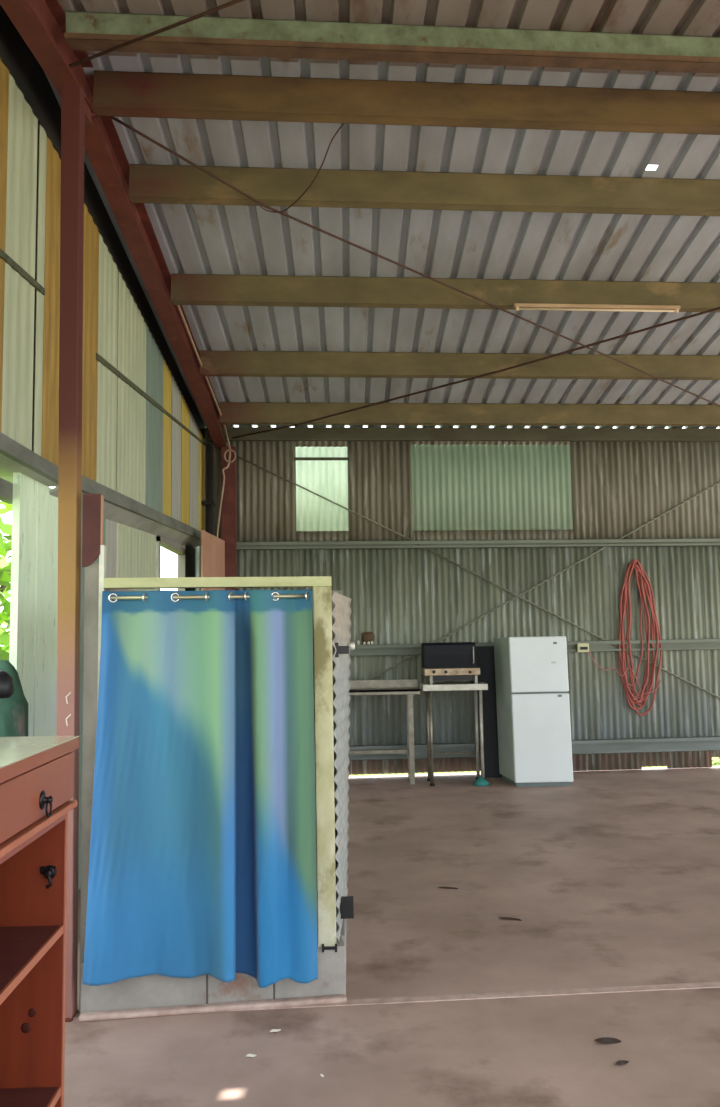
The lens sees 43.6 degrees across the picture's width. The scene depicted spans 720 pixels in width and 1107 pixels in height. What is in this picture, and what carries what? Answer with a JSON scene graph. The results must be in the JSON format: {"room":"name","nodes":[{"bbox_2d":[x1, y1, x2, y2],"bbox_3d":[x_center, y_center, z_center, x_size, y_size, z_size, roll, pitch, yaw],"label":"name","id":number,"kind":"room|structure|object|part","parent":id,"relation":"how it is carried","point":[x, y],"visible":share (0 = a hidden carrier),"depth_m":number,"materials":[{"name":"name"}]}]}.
{"room":"farm building","nodes":[
{"label":"farm building","id":0,"kind":"room"},
{"bbox_2d":[0,4,205,890],"bbox_3d":[-1.794,-0.323,4.815,0.140,4.820,11.976,-1,-5,-1],"label":"wall","id":1,"kind":"structure","parent":0,"point":[143,429],"depth_m":5.94,"materials":[{"name":"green metal"}]},
{"bbox_3d":[-1.745,-1.537,4.086,0.010,1.897,0.690,-1,-5,-1],"label":"wall panel","id":2,"kind":"part","parent":1,"relation":"part of","materials":[{"name":"metal"}]},
{"bbox_2d":[0,527,11,660],"bbox_3d":[-2.079,0.971,4.982,0.424,2.287,0.412,-1,-5,-1],"label":"climbing vine","id":3,"kind":"object","parent":1,"relation":"attached to","point":[4,655],"visible":0.55,"depth_m":5.10,"materials":[{"name":"green plant"}]},
{"bbox_2d":[0,478,12,503],"bbox_3d":[-1.865,-0.614,1.921,0.070,0.090,6.160,-1,-5,-1],"label":"trim","id":4,"kind":"structure","parent":1,"relation":"attached to","point":[6,487],"depth_m":4.78,"materials":[{"name":"grey metal"}]},
{"bbox_3d":[-1.753,-1.486,4.641,0.010,1.901,0.416,-1,-5,-1],"label":"wall panel","id":5,"kind":"part","parent":1,"relation":"part of","materials":[{"name":"beige metal"}]},
{"bbox_3d":[-1.743,-1.452,4.580,0.012,0.104,0.803,-1,-5,-1],"label":"rail","id":6,"kind":"part","parent":1,"relation":"part of","materials":[{"name":"grey metal"}]},
{"bbox_2d":[0,432,57,486],"bbox_3d":[-1.830,-0.744,2.095,0.310,0.080,6.480,-1,-5,-1],"label":"beam","id":7,"kind":"structure","parent":1,"relation":"attached to","point":[15,457],"depth_m":4.74,"materials":[{"name":"grey metal"}]},
{"bbox_2d":[9,472,57,735],"bbox_3d":[-1.836,0.863,5.171,0.047,2.530,0.862,-1,-5,-1],"label":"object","id":8,"kind":"structure","parent":1,"relation":"attached to","point":[34,551],"depth_m":5.06,"materials":[{"name":"white metal"}]},
{"bbox_3d":[-1.758,-1.456,4.957,0.010,1.903,0.113,-1,-5,-1],"label":"wall panel","id":9,"kind":"part","parent":1,"relation":"part of","materials":[{"name":"beige metal"}]},
{"bbox_3d":[-1.761,-1.435,5.190,0.010,1.905,0.343,-1,-5,-1],"label":"wall panel","id":10,"kind":"part","parent":1,"relation":"part of","materials":[{"name":"yellow metal"}]},
{"bbox_3d":[-1.769,-1.380,5.731,0.010,1.899,0.731,-1,-5,-1],"label":"wall panel","id":11,"kind":"part","parent":1,"relation":"part of","materials":[{"name":"yellow metal"}]},
{"bbox_3d":[-1.859,0.951,6.053,0.010,2.524,0.994,-1,-5,-1],"label":"wall panel","id":12,"kind":"part","parent":1,"relation":"part of","materials":[{"name":"white metal"}]},
{"bbox_3d":[-1.792,-2.325,4.898,0.062,0.817,11.756,-1,-5,-1],"label":"rail","id":13,"kind":"part","parent":1,"relation":"part of","materials":[{"name":"red metal"}]},
{"bbox_3d":[-1.778,-1.315,6.352,0.010,1.800,0.507,-1,-5,-1],"label":"wall panel","id":14,"kind":"part","parent":1,"relation":"part of","materials":[{"name":"beige metal"}]},
{"bbox_3d":[-1.869,1.007,6.717,0.010,2.539,0.319,-1,-5,-1],"label":"wall panel","id":15,"kind":"part","parent":1,"relation":"part of","materials":[{"name":"grey metal"}]},
{"bbox_2d":[49,475,200,547],"bbox_3d":[-1.846,-0.272,7.950,0.170,0.418,5.226,-1,-5,-1],"label":"beam","id":16,"kind":"structure","parent":1,"relation":"attached to","point":[119,508],"depth_m":7.32,"materials":[{"name":"grey metal"}]},
{"bbox_3d":[-1.781,-1.316,7.121,0.012,0.238,2.187,-1,-5,-1],"label":"rail","id":17,"kind":"part","parent":1,"relation":"part of","materials":[{"name":"grey metal"}]},
{"bbox_3d":[-1.788,-1.234,7.072,0.010,1.729,0.895,-1,-5,-1],"label":"wall panel","id":18,"kind":"part","parent":1,"relation":"part of","materials":[{"name":"beige metal"}]},
{"bbox_3d":[-1.882,1.061,7.607,0.010,2.602,1.403,-1,-5,-1],"label":"wall panel","id":19,"kind":"part","parent":1,"relation":"part of","materials":[{"name":"grey metal"}]},
{"bbox_3d":[-1.800,-1.135,7.885,0.010,1.605,0.683,-1,-5,-1],"label":"wall panel","id":20,"kind":"part","parent":1,"relation":"part of","materials":[{"name":"grey metal"}]},
{"bbox_3d":[-1.808,-1.064,8.451,0.010,1.509,0.389,-1,-5,-1],"label":"wall panel","id":21,"kind":"part","parent":1,"relation":"part of","materials":[{"name":"metal"}]},
{"bbox_2d":[156,535,185,590],"bbox_3d":[-1.924,0.694,9.090,0.080,1.716,1.391,-1,-5,-1],"label":"window","id":22,"kind":"structure","parent":1,"relation":"in","point":[161,541],"depth_m":9.21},
{"bbox_3d":[-1.814,-1.011,8.905,0.010,1.453,0.472,-1,-5,-1],"label":"wall panel","id":23,"kind":"part","parent":1,"relation":"part of","materials":[{"name":"beige metal"}]},
{"bbox_3d":[-1.819,-1.301,9.519,0.012,0.262,2.598,-1,-5,-1],"label":"rail","id":24,"kind":"part","parent":1,"relation":"part of","materials":[{"name":"metal"}]},
{"bbox_3d":[-1.821,-0.952,9.400,0.010,1.386,0.470,-1,-5,-1],"label":"wall panel","id":25,"kind":"part","parent":1,"relation":"part of","materials":[{"name":"yellow metal"}]},
{"bbox_3d":[-1.902,1.252,10.083,0.004,2.695,0.652,-1,-5,-1],"label":"wall panel","id":26,"kind":"part","parent":1,"relation":"part of","materials":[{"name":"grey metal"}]},
{"bbox_3d":[-1.828,-0.890,9.925,0.010,1.319,0.526,-1,-5,-1],"label":"wall panel","id":27,"kind":"part","parent":1,"relation":"part of","materials":[{"name":"metal"}]},
{"bbox_3d":[-1.837,-0.819,10.532,0.010,1.245,0.632,-1,-5,-1],"label":"wall panel","id":28,"kind":"part","parent":1,"relation":"part of","materials":[{"name":"metal"}]},
{"bbox_2d":[201,443,214,534],"bbox_3d":[-1.738,0.664,10.292,0.155,3.900,0.110,-1,-5,-1],"label":"pipe","id":29,"kind":"object","parent":1,"relation":"attached to","point":[209,503],"visible":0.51,"depth_m":10.40,"materials":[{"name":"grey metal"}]},
{"bbox_2d":[45,0,719,428],"bbox_3d":[3.215,-2.478,5.029,10.668,0.798,13.125,-1,-5,-1],"label":"ceiling","id":30,"kind":"structure","parent":0,"point":[192,238],"depth_m":6.69,"materials":[{"name":"grey metal"}]},
{"bbox_2d":[0,0,94,112],"bbox_3d":[-1.521,-2.548,2.031,0.130,0.927,6.001,-1,-5,-1],"label":"rafter","id":31,"kind":"object","parent":30,"relation":"attached to","point":[41,24],"visible":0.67,"depth_m":4.45,"materials":[{"name":"red metal"}]},
{"bbox_2d":[69,0,244,67],"bbox_3d":[-0.534,-2.464,4.006,2.172,0.168,0.017,-4,-6,30],"label":"rod","id":32,"kind":"object","parent":31,"relation":"attached to","point":[233,2],"visible":1,"depth_m":4.25,"materials":[{"name":"metal"}]},
{"bbox_2d":[84,75,226,448],"bbox_3d":[-1.595,-1.968,7.881,0.130,0.900,5.757,-1,-5,-1],"label":"rafter","id":33,"kind":"object","parent":30,"relation":"attached to","point":[103,146],"visible":0.69,"depth_m":6.52,"materials":[{"name":"red metal"}]},
{"bbox_2d":[91,103,719,406],"bbox_3d":[1.167,-2.087,7.421,7.157,0.655,0.039,4,-7,-40],"label":"rod","id":34,"kind":"object","parent":33,"relation":"attached to","point":[111,117],"visible":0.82,"depth_m":6.47,"materials":[{"name":"brown metal"}]},
{"bbox_2d":[258,124,343,212],"bbox_3d":[-0.351,-2.435,5.611,0.194,0.311,0.825,4,-7,-39],"label":"loose wire","id":35,"kind":"object","parent":34,"relation":"hanging from","point":[342,124],"visible":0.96,"depth_m":5.64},
{"bbox_2d":[231,307,719,438],"bbox_3d":[1.279,-1.786,8.647,6.766,0.432,0.085,-5,-7,35],"label":"rod","id":36,"kind":"object","parent":33,"relation":"attached to","point":[717,308],"visible":1,"depth_m":8.66,"materials":[{"name":"black metal"}]},
{"bbox_2d":[64,11,719,73],"bbox_3d":[3.300,-2.685,4.939,9.593,0.162,0.108,0,-5,-5],"label":"ceiling beam","id":37,"kind":"structure","parent":30,"relation":"attached to","point":[85,31],"depth_m":4.65,"materials":[{"name":"wood"}]},
{"bbox_2d":[92,70,719,134],"bbox_3d":[3.292,-2.623,5.436,9.591,0.242,0.102,0,-5,-5],"label":"ceiling beam","id":38,"kind":"structure","parent":30,"relation":"attached to","point":[115,93],"depth_m":5.16,"materials":[{"name":"brown wood"}]},
{"bbox_2d":[128,164,719,215],"bbox_3d":[3.281,-2.452,6.253,9.591,0.242,0.102,0,-5,-5],"label":"ceiling beam","id":39,"kind":"structure","parent":30,"relation":"attached to","point":[155,184],"depth_m":5.99,"materials":[{"name":"brown wood"}]},
{"bbox_2d":[171,274,719,311],"bbox_3d":[3.264,-2.165,7.622,9.591,0.242,0.102,0,-5,-5],"label":"ceiling beam","id":40,"kind":"structure","parent":30,"relation":"attached to","point":[186,289],"depth_m":7.36,"materials":[{"name":"brown wood"}]},
{"bbox_2d":[513,303,680,312],"bbox_3d":[1.955,-2.016,7.409,1.398,0.058,0.045,0,-5,-5],"label":"tube light","id":41,"kind":"object","parent":40,"relation":"attached to","point":[518,306],"visible":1,"depth_m":7.39,"materials":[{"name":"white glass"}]},
{"bbox_2d":[200,350,719,379],"bbox_3d":[3.246,-1.868,9.038,9.591,0.242,0.102,0,-5,-5],"label":"ceiling beam","id":42,"kind":"structure","parent":30,"relation":"attached to","point":[214,363],"depth_m":8.81,"materials":[{"name":"brown wood"}]},
{"bbox_2d":[220,402,719,425],"bbox_3d":[3.229,-1.593,10.353,9.591,0.242,0.102,0,-5,-5],"label":"ceiling beam","id":43,"kind":"structure","parent":30,"relation":"attached to","point":[233,413],"depth_m":10.16,"materials":[{"name":"brown wood"}]},
{"bbox_2d":[64,766,719,1106],"bbox_3d":[3.206,2.113,4.799,10.300,0.204,12.864,-1,-5,-1],"label":"floor","id":44,"kind":"structure","parent":0,"point":[611,878],"depth_m":4.27,"materials":[{"name":"concrete"}]},
{"bbox_2d":[0,736,78,1106],"bbox_3d":[-1.107,1.187,2.256,0.494,1.304,1.250,-1,-5,-1],"label":"sideboard","id":45,"kind":"object","parent":44,"relation":"on","point":[37,772],"visible":1,"depth_m":2.82,"materials":[{"name":"laminate"}]},
{"bbox_2d":[0,660,27,736],"bbox_3d":[-1.788,1.268,4.193,0.552,1.535,0.424,-1,-5,-1],"label":"bundle","id":46,"kind":"object","parent":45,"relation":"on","point":[14,709],"visible":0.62,"depth_m":4.17,"materials":[{"name":"green fabric"}]},
{"bbox_2d":[0,671,13,697],"bbox_3d":[-1.540,1.240,3.737,0.239,1.495,0.239,-1,-5,-1],"label":"stand","id":47,"kind":"object","parent":46,"relation":"attached to","point":[6,681],"visible":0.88,"depth_m":3.77,"materials":[{"name":"black plastic"}]},
{"bbox_2d":[0,1087,57,1106],"bbox_3d":[-1.117,1.625,2.214,0.438,0.022,1.198,-1,-5,-1],"label":"shelf","id":48,"kind":"object","parent":45,"relation":"attached to","point":[9,1096],"depth_m":2.76,"materials":[{"name":"red wood"}]},
{"bbox_2d":[0,926,59,991],"bbox_3d":[-1.125,1.139,2.260,0.438,0.022,1.198,-1,-5,-1],"label":"shelf","id":49,"kind":"object","parent":45,"relation":"attached to","point":[21,947],"depth_m":2.65,"materials":[{"name":"red wood"}]},
{"bbox_3d":[-1.121,0.780,2.295,0.439,0.034,1.198,-1,-5,-1],"label":"rail","id":50,"kind":"part","parent":45,"relation":"part of","materials":[{"name":"red wood"}]},
{"bbox_3d":[-0.918,0.660,2.324,0.034,0.147,1.199,-1,-5,-3],"label":"drawer","id":51,"kind":"part","parent":45,"relation":"part of","materials":[{"name":"red wood"}]},
{"bbox_3d":[-0.897,0.718,2.581,0.030,0.076,0.054,-1,-5,-1],"label":"ring pull","id":52,"kind":"part","parent":45,"relation":"part of","materials":[{"name":"metal"}]},
{"bbox_2d":[56,85,92,1021],"bbox_3d":[-1.400,-0.245,4.467,0.127,4.586,0.870,0,-6,-12],"label":"steel post","id":53,"kind":"object","parent":44,"relation":"on","point":[76,114],"visible":0.85,"depth_m":4.09,"materials":[{"name":"metal"}]},
{"bbox_3d":[-1.287,1.998,3.888,0.108,0.008,0.110,-1,-5,-1],"label":"plate","id":54,"kind":"part","parent":53,"relation":"part of","materials":[{"name":"red metal"}]},
{"bbox_2d":[201,530,224,590],"bbox_3d":[-1.594,1.169,9.786,0.020,2.793,0.670,-2,-6,12],"label":"plywood board","id":55,"kind":"object","parent":44,"relation":"on","point":[212,547],"visible":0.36,"depth_m":9.83,"materials":[{"name":"brown wood"}]},
{"bbox_2d":[78,494,354,1021],"bbox_3d":[-0.635,0.910,4.559,1.229,2.280,1.239,-1,-5,-1],"label":"shower cubicle","id":56,"kind":"object","parent":44,"relation":"on","point":[149,995],"visible":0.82,"depth_m":4.07,"materials":[{"name":"grey"}]},
{"bbox_2d":[110,594,308,599],"bbox_3d":[-0.687,0.199,4.088,0.930,0.030,0.063,0,-6,-8],"label":"curtain rod","id":57,"kind":"object","parent":56,"relation":"attached to","point":[280,595],"visible":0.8,"depth_m":4.05,"materials":[{"name":"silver metal"}]},
{"bbox_2d":[82,589,317,987],"bbox_3d":[-0.698,1.021,3.984,1.002,1.716,0.163,0,-6,-8],"label":"curtain","id":58,"kind":"object","parent":57,"relation":"hanging from","point":[202,860],"visible":1,"depth_m":3.96,"materials":[{"name":"fabric"}]},
{"bbox_3d":[-0.651,0.134,4.167,1.037,0.046,0.070,0,-6,-8],"label":"header rail","id":59,"kind":"part","parent":56,"relation":"part of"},
{"bbox_3d":[-0.044,0.448,4.356,0.039,0.040,0.039,-1,-5,-1],"label":"bracket knob","id":60,"kind":"part","parent":56,"relation":"part of","materials":[{"name":"metal"}]},
{"bbox_2d":[221,447,236,589],"bbox_3d":[-1.518,0.682,10.454,0.164,3.887,0.110,-1,-5,-1],"label":"post","id":61,"kind":"object","parent":44,"relation":"on","point":[229,501],"visible":0.36,"depth_m":10.51,"materials":[{"name":"red metal"}]},
{"bbox_2d":[177,305,230,536],"bbox_3d":[-1.553,0.116,8.803,0.179,4.100,3.310,-1,-5,-1],"label":"hanging cable","id":62,"kind":"object","parent":61,"relation":"attached to","point":[178,306],"visible":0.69,"depth_m":9.63,"materials":[{"name":"beige plastic"}]},
{"bbox_2d":[224,449,235,462],"bbox_3d":[-1.519,-1.139,10.513,0.148,0.160,0.019,-1,-5,-1],"label":"cable loop","id":63,"kind":"object","parent":62,"relation":"attached to","point":[226,451],"visible":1,"depth_m":10.51,"materials":[{"name":"beige"}]},
{"bbox_2d":[349,679,419,783],"bbox_3d":[0.047,2.011,10.163,1.257,1.134,0.375,-1,-5,-1],"label":"metal bench","id":64,"kind":"object","parent":44,"relation":"on","point":[408,687],"visible":0.55,"depth_m":10.26,"materials":[{"name":"metal"}]},
{"bbox_3d":[0.569,2.078,10.313,0.065,1.014,0.050,-1,-5,-1],"label":"leg","id":65,"kind":"part","parent":64,"relation":"part of","materials":[{"name":"metal"}]},
{"bbox_3d":[0.574,2.050,10.024,0.065,1.014,0.050,-1,-5,-1],"label":"leg","id":66,"kind":"part","parent":64,"relation":"part of","materials":[{"name":"metal"}]},
{"bbox_2d":[419,682,489,785],"bbox_3d":[1.054,2.002,10.042,0.718,1.097,0.510,-1,-5,-1],"label":"stand","id":67,"kind":"object","parent":44,"relation":"on","point":[438,686],"visible":1,"depth_m":9.90,"materials":[{"name":"metal"}]},
{"bbox_3d":[0.775,2.055,10.229,0.037,1.016,0.037,-1,-5,-1],"label":"leg","id":68,"kind":"part","parent":67,"relation":"part of","materials":[{"name":"metal"}]},
{"bbox_3d":[0.781,2.020,9.870,0.037,1.016,0.037,-1,-5,-1],"label":"leg","id":69,"kind":"part","parent":67,"relation":"part of","materials":[{"name":"metal"}]},
{"bbox_2d":[421,642,479,683],"bbox_3d":[1.017,1.232,10.146,0.619,0.456,0.410,-1,-5,-1],"label":"barbecue","id":70,"kind":"object","parent":67,"relation":"on","point":[446,661],"visible":1,"depth_m":9.98,"materials":[{"name":"black metal"}]},
{"bbox_2d":[421,642,475,667],"bbox_3d":[0.995,1.145,10.150,0.578,0.281,0.398,-1,-5,-1],"label":"hood","id":71,"kind":"object","parent":70,"relation":"attached to","point":[446,654],"depth_m":9.98,"materials":[{"name":"metal"}]},
{"bbox_3d":[1.019,1.327,10.146,0.619,0.080,0.390,-1,-5,-1],"label":"control panel","id":72,"kind":"part","parent":70,"relation":"part of","materials":[{"name":"metal"}]},
{"bbox_2d":[433,675,473,680],"bbox_3d":[1.027,1.399,10.140,0.466,0.057,0.310,-1,-5,-1],"label":"drip tray","id":73,"kind":"object","parent":70,"relation":"on","point":[435,677],"depth_m":9.98,"materials":[{"name":"grey metal"}]},
{"bbox_3d":[1.331,2.046,10.237,0.037,1.016,0.037,-1,-5,-1],"label":"leg","id":74,"kind":"part","parent":67,"relation":"part of","materials":[{"name":"metal"}]},
{"bbox_3d":[1.336,2.012,9.879,0.037,1.016,0.037,-1,-5,-1],"label":"leg","id":75,"kind":"part","parent":67,"relation":"part of","materials":[{"name":"metal"}]},
{"bbox_2d":[476,646,501,777],"bbox_3d":[1.508,1.836,10.500,0.257,1.500,0.210,-1,-5,-1],"label":"panel","id":76,"kind":"object","parent":44,"relation":"on","point":[485,660],"visible":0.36,"depth_m":10.48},
{"bbox_2d":[499,917,521,920],"bbox_3d":[0.854,2.080,5.123,0.128,0.012,0.037,-2,-6,7],"label":"dry leaf","id":77,"kind":"object","parent":44,"relation":"on","point":[508,918],"visible":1,"depth_m":5.12,"materials":[{"name":"brown plant"}]},
{"bbox_2d":[494,636,572,786],"bbox_3d":[1.920,1.732,10.036,0.707,1.603,0.666,-1,-5,-1],"label":"refrigerator","id":78,"kind":"object","parent":44,"relation":"on","point":[533,704],"visible":1,"depth_m":9.73,"materials":[{"name":"grey metal"}]},
{"bbox_3d":[1.939,1.204,9.782,0.638,0.600,0.048,-1,-5,-1],"label":"freezer door","id":79,"kind":"part","parent":78,"relation":"part of","materials":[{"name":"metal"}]},
{"bbox_3d":[1.962,1.987,9.707,0.642,0.942,0.048,-1,-5,-1],"label":"fridge door","id":80,"kind":"part","parent":78,"relation":"part of","materials":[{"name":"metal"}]},
{"bbox_2d":[595,1037,620,1042],"bbox_3d":[0.981,1.928,3.561,0.094,0.012,0.043,1,-6,-18],"label":"dry leaf","id":81,"kind":"object","parent":44,"relation":"on","point":[604,1039],"visible":1,"depth_m":3.56,"materials":[{"name":"brown plant"}]},
{"bbox_2d":[615,1060,628,1064],"bbox_3d":[0.983,1.910,3.376,0.026,0.011,0.057,-6,-8,43],"label":"dry leaf","id":82,"kind":"object","parent":44,"relation":"on","point":[620,1062],"visible":1,"depth_m":3.38,"materials":[{"name":"brown plant"}]},
{"bbox_2d":[195,428,719,774],"bbox_3d":[3.200,0.519,10.953,10.311,4.147,0.045,0,-5,-5],"label":"wall","id":83,"kind":"structure","parent":0,"point":[417,490],"depth_m":10.86,"materials":[{"name":"grey metal"}]},
{"bbox_2d":[237,455,404,537],"bbox_3d":[-0.463,-0.679,10.746,2.002,1.002,0.020,0,-5,-5],"label":"rod","id":84,"kind":"object","parent":83,"relation":"attached to","point":[237,455],"visible":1,"depth_m":10.74,"materials":[{"name":"grey metal"}]},
{"bbox_2d":[206,427,719,441],"bbox_3d":[3.247,-1.457,11.084,10.161,0.154,0.112,0,-5,-5],"label":"beam","id":85,"kind":"structure","parent":83,"relation":"attached to","point":[290,433],"depth_m":10.88,"materials":[{"name":"grey metal"}]},
{"bbox_2d":[237,538,719,549],"bbox_3d":[3.242,-0.130,10.981,10.211,0.090,0.060,0,-5,-5],"label":"beam","id":86,"kind":"structure","parent":83,"relation":"attached to","point":[282,545],"depth_m":10.81,"materials":[{"name":"grey metal"}]},
{"bbox_2d":[348,736,719,759],"bbox_3d":[3.281,2.292,10.749,10.211,0.160,0.060,0,-5,-5],"label":"beam","id":87,"kind":"structure","parent":83,"relation":"attached to","point":[708,743],"depth_m":10.71,"materials":[{"name":"grey metal"}]},
{"bbox_2d":[349,639,719,655],"bbox_3d":[3.262,1.111,10.862,10.211,0.130,0.060,0,-5,-5],"label":"beam","id":88,"kind":"structure","parent":83,"relation":"attached to","point":[667,644],"depth_m":10.82,"materials":[{"name":"grey metal"}]},
{"bbox_2d":[362,632,374,644],"bbox_3d":[0.100,0.997,10.607,0.148,0.150,0.148,-1,-5,-1],"label":"basket","id":89,"kind":"object","parent":88,"relation":"on","point":[367,636],"visible":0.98,"depth_m":10.55,"materials":[{"name":"brown wicker"}]},
{"bbox_2d":[577,643,588,651],"bbox_3d":[2.667,1.127,10.752,0.140,0.105,0.056,0,-5,-5],"label":"power socket","id":90,"kind":"object","parent":88,"relation":"attached to","point":[581,647],"visible":1,"depth_m":10.74,"materials":[{"name":"beige plastic"}]},
{"bbox_2d":[589,652,660,699],"bbox_3d":[3.178,1.464,10.774,0.882,0.587,0.014,0,-5,-5],"label":"cord","id":91,"kind":"object","parent":90,"relation":"hanging from","point":[589,652],"visible":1,"depth_m":10.77,"materials":[{"name":"red plastic"}]},
{"bbox_2d":[369,481,719,679],"bbox_3d":[2.676,0.097,10.926,5.785,3.082,0.023,0,-5,-5],"label":"rod","id":92,"kind":"object","parent":83,"relation":"attached to","point":[708,488],"visible":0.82,"depth_m":10.86,"materials":[{"name":"grey metal"}]},
{"bbox_2d":[405,536,719,698],"bbox_3d":[2.942,1.022,10.858,4.792,2.512,0.024,0,-5,-5],"label":"rod","id":93,"kind":"object","parent":83,"relation":"attached to","point":[430,550],"visible":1,"depth_m":10.83,"materials":[{"name":"grey metal"}]},
{"bbox_3d":[3.356,0.121,10.941,0.023,0.042,0.117,-1,-5,-1],"label":"wall hook","id":94,"kind":"object","parent":83,"relation":"attached to","visible":0},
{"bbox_2d":[618,559,661,715],"bbox_3d":[3.380,1.006,10.857,0.551,1.889,0.084,-1,-5,-4],"label":"garden hose","id":95,"kind":"object","parent":94,"relation":"hanging from","point":[639,571],"visible":1,"depth_m":10.84,"materials":[{"name":"red rubber"}]},
{"label":"outside","id":96,"kind":"structure","parent":0,"visible":0},
{"bbox_2d":[349,757,719,775],"bbox_3d":[-0.257,3.784,19.727,120.000,0.440,120.000,-1,-5,-1],"label":"ground","id":97,"kind":"structure","parent":96,"point":[715,759],"depth_m":11.17,"materials":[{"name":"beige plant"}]},
{"bbox_2d":[0,501,11,652],"bbox_3d":[-4.532,0.890,9.516,3.130,3.540,3.137,-1,-5,-1],"label":"tree","id":98,"kind":"object","parent":97,"relation":"on","point":[5,547],"visible":0.12,"depth_m":9.39,"materials":[{"name":"green plant"}]}
]}

